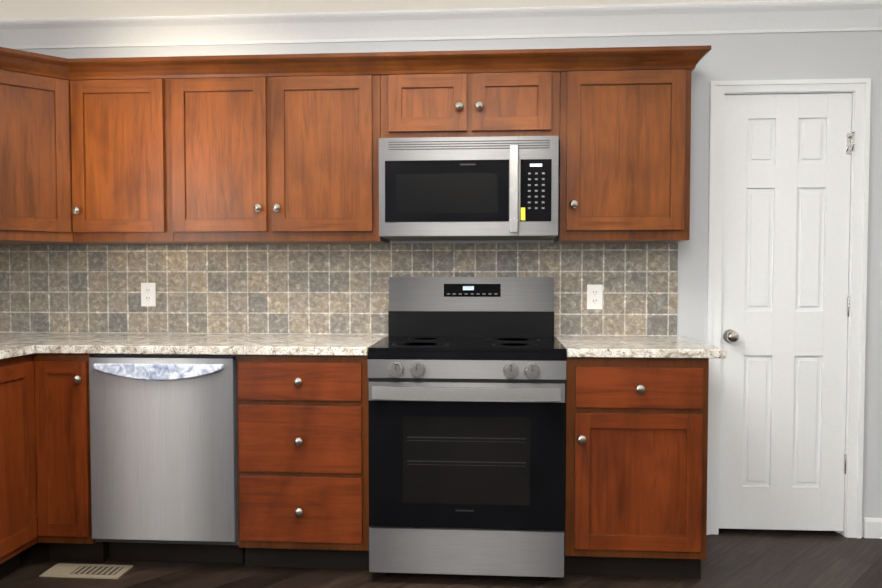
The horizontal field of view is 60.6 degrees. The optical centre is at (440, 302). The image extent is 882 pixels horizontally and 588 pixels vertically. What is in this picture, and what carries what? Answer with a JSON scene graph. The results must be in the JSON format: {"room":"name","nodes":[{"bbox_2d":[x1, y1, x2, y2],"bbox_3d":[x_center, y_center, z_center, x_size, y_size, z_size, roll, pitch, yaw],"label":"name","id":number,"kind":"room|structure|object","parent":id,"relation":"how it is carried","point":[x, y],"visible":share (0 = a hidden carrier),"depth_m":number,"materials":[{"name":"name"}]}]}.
{"room":"kitchen","nodes":[
{"label":"kitchen","id":0,"kind":"room"},
{"bbox_2d":[0,0,802,19],"bbox_3d":[0.771,-1.270,0.987,6.800,0.060,8.900,0,2,4],"label":"ceiling","id":1,"kind":"structure","parent":0,"point":[32,9],"depth_m":3.37,"materials":[{"name":"paint"}]},
{"bbox_2d":[0,528,881,587],"bbox_3d":[0.771,1.188,1.077,6.800,0.060,8.900,0,2,4],"label":"floor","id":2,"kind":"structure","parent":0,"point":[752,558],"depth_m":3.02,"materials":[{"name":"brown wood"}]},
{"bbox_2d":[0,354,36,579],"bbox_3d":[-1.958,0.661,2.594,0.662,0.882,0.988,0,2,4],"label":"base cabinet","id":3,"kind":"object","parent":2,"relation":"on","point":[18,517],"visible":0.98,"depth_m":2.94,"materials":[{"name":"brown wood"}]},
{"bbox_2d":[0,340,43,358],"bbox_3d":[-1.961,0.203,2.549,0.660,0.033,0.930,0,2,4],"label":"countertop","id":4,"kind":"structure","parent":3,"relation":"on","point":[14,344],"depth_m":2.97,"materials":[{"name":"stone"}]},
{"bbox_2d":[0,332,387,355],"bbox_3d":[-1.249,0.176,3.306,1.976,0.033,0.641,0,2,4],"label":"countertop","id":5,"kind":"structure","parent":3,"relation":"on","point":[66,343],"depth_m":3.09,"materials":[{"name":"stone"}]},
{"bbox_2d":[34,353,108,561],"bbox_3d":[-1.510,0.634,3.337,0.236,0.882,0.662,0,2,4],"label":"base cabinet","id":6,"kind":"object","parent":2,"relation":"on","point":[63,455],"visible":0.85,"depth_m":3.05,"materials":[{"name":"brown wood"}]},
{"bbox_2d":[39,563,132,578],"bbox_3d":[-1.429,1.082,3.045,0.320,0.008,0.130,0,2,4],"label":"floor vent","id":7,"kind":"object","parent":2,"relation":"in","point":[93,571],"visible":1,"depth_m":3.03,"materials":[{"name":"metal"}]},
{"bbox_2d":[89,354,244,563],"bbox_3d":[-1.093,0.636,3.306,0.596,0.880,0.665,0,2,4],"label":"dishwasher","id":8,"kind":"object","parent":2,"relation":"on","point":[164,452],"visible":0.88,"depth_m":3.01,"materials":[{"name":"stainless steel"},{"name":"marble"},{"name":"black plastic"}]},
{"bbox_2d":[237,355,369,569],"bbox_3d":[-0.528,0.637,3.269,0.529,0.882,0.662,0,2,4],"label":"drawers","id":9,"kind":"object","parent":2,"relation":"on","point":[303,458],"visible":0.92,"depth_m":2.98,"materials":[{"name":"brown wood"}]},
{"bbox_2d":[368,277,565,580],"bbox_3d":[0.115,0.488,3.163,0.756,1.188,0.729,0,2,4],"label":"range","id":10,"kind":"object","parent":2,"relation":"on","point":[466,400],"visible":1,"depth_m":2.89,"materials":[{"name":"silver metal"}]},
{"bbox_2d":[564,356,708,578],"bbox_3d":[0.770,0.640,3.179,0.537,0.882,0.662,0,2,4],"label":"base cabinet","id":11,"kind":"object","parent":2,"relation":"on","point":[636,442],"visible":0.96,"depth_m":2.89,"materials":[{"name":"brown wood"}]},
{"bbox_2d":[554,335,725,357],"bbox_3d":[0.797,0.181,3.166,0.592,0.033,0.637,0,2,4],"label":"countertop","id":12,"kind":"structure","parent":11,"relation":"on","point":[636,346],"depth_m":2.92,"materials":[{"name":"stone"}]},
{"bbox_2d":[16,31,881,536],"bbox_3d":[-0.154,-0.135,3.610,4.362,2.400,0.120,0,2,4],"label":"wall","id":13,"kind":"structure","parent":0,"point":[792,55],"depth_m":3.43,"materials":[{"name":"grey paint"}]},
{"bbox_2d":[0,70,105,244],"bbox_3d":[-1.928,-0.647,3.338,0.612,0.757,0.625,0,2,4],"label":"upper cabinet","id":14,"kind":"object","parent":13,"relation":"attached to","point":[35,167],"visible":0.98,"depth_m":3.22,"materials":[{"name":"brown wood"}]},
{"bbox_2d":[70,79,191,244],"bbox_3d":[-1.391,-0.650,3.435,0.455,0.757,0.357,0,2,4],"label":"upper cabinet","id":15,"kind":"object","parent":13,"relation":"attached to","point":[121,140],"visible":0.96,"depth_m":3.30,"materials":[{"name":"brown wood"}]},
{"bbox_2d":[171,75,389,243],"bbox_3d":[-0.707,-0.649,3.387,0.912,0.757,0.357,0,2,4],"label":"upper cabinet","id":16,"kind":"object","parent":13,"relation":"attached to","point":[276,160],"visible":1,"depth_m":3.25,"materials":[{"name":"brown wood"}]},
{"bbox_2d":[0,45,710,80],"bbox_3d":[-0.449,-0.993,2.735,3.040,0.078,1.597,0,2,4],"label":"crown molding","id":17,"kind":"structure","parent":16,"relation":"attached to","point":[468,61],"depth_m":3.18,"materials":[{"name":"brown wood"}]},
{"bbox_2d":[0,243,677,335],"bbox_3d":[-0.565,-0.056,3.577,3.307,0.445,0.008,0,2,4],"label":"tile backsplash","id":18,"kind":"structure","parent":13,"relation":"attached to","point":[273,288],"depth_m":3.58,"materials":[{"name":"tile"}]},
{"bbox_2d":[141,283,155,305],"bbox_3d":[-1.407,-0.039,3.628,0.070,0.114,0.008,0,2,4],"label":"electrical outlet","id":19,"kind":"object","parent":18,"relation":"attached to","point":[148,294],"visible":1,"depth_m":3.63,"materials":[{"name":"plastic"}]},
{"bbox_2d":[587,285,602,308],"bbox_3d":[0.710,-0.026,3.482,0.070,0.114,0.008,0,2,4],"label":"electrical outlet","id":20,"kind":"object","parent":18,"relation":"attached to","point":[594,296],"visible":1,"depth_m":3.48,"materials":[{"name":"plastic"}]},
{"bbox_2d":[0,0,881,48],"bbox_3d":[-0.056,-1.273,3.463,4.152,0.115,0.076,0,2,4],"label":"crown molding","id":21,"kind":"structure","parent":13,"relation":"attached to","point":[610,20],"depth_m":3.40,"materials":[{"name":"white paint"}]},
{"bbox_2d":[380,72,559,139],"bbox_3d":[0.129,-0.858,3.322,0.760,0.334,0.357,0,2,4],"label":"upper cabinet","id":22,"kind":"object","parent":13,"relation":"attached to","point":[474,104],"visible":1,"depth_m":3.18,"materials":[{"name":"brown wood"}]},
{"bbox_2d":[379,136,558,240],"bbox_3d":[0.123,-0.483,3.283,0.737,0.404,0.463,0,2,4],"label":"microwave","id":23,"kind":"object","parent":22,"relation":"attached to","point":[463,188],"visible":1,"depth_m":3.10,"materials":[{"name":"grey metal"}]},
{"bbox_2d":[554,69,691,242],"bbox_3d":[0.779,-0.645,3.285,0.539,0.757,0.357,0,2,4],"label":"upper cabinet","id":24,"kind":"object","parent":13,"relation":"attached to","point":[624,157],"visible":0.94,"depth_m":3.15,"materials":[{"name":"brown wood"}]},
{"bbox_2d":[719,93,854,530],"bbox_3d":[1.568,0.054,3.429,0.566,1.992,0.103,0,2,4],"label":"pantry door","id":25,"kind":"structure","parent":13,"relation":"in","point":[785,312],"depth_m":3.45,"materials":[{"name":"white paint"}]},
{"bbox_2d":[706,78,870,537],"bbox_3d":[1.570,0.034,3.487,0.696,2.072,0.139,0,2,4],"label":"door frame","id":26,"kind":"structure","parent":13,"relation":"attached to","point":[860,88],"depth_m":3.42,"materials":[{"name":"white paint"}]},
{"bbox_2d":[863,518,881,537],"bbox_3d":[-0.322,1.143,0.258,4.256,0.090,6.880,0,2,4],"label":"baseboard","id":27,"kind":"structure","parent":13,"relation":"attached to","point":[872,527],"depth_m":3.43,"materials":[{"name":"white paint"}]}
]}

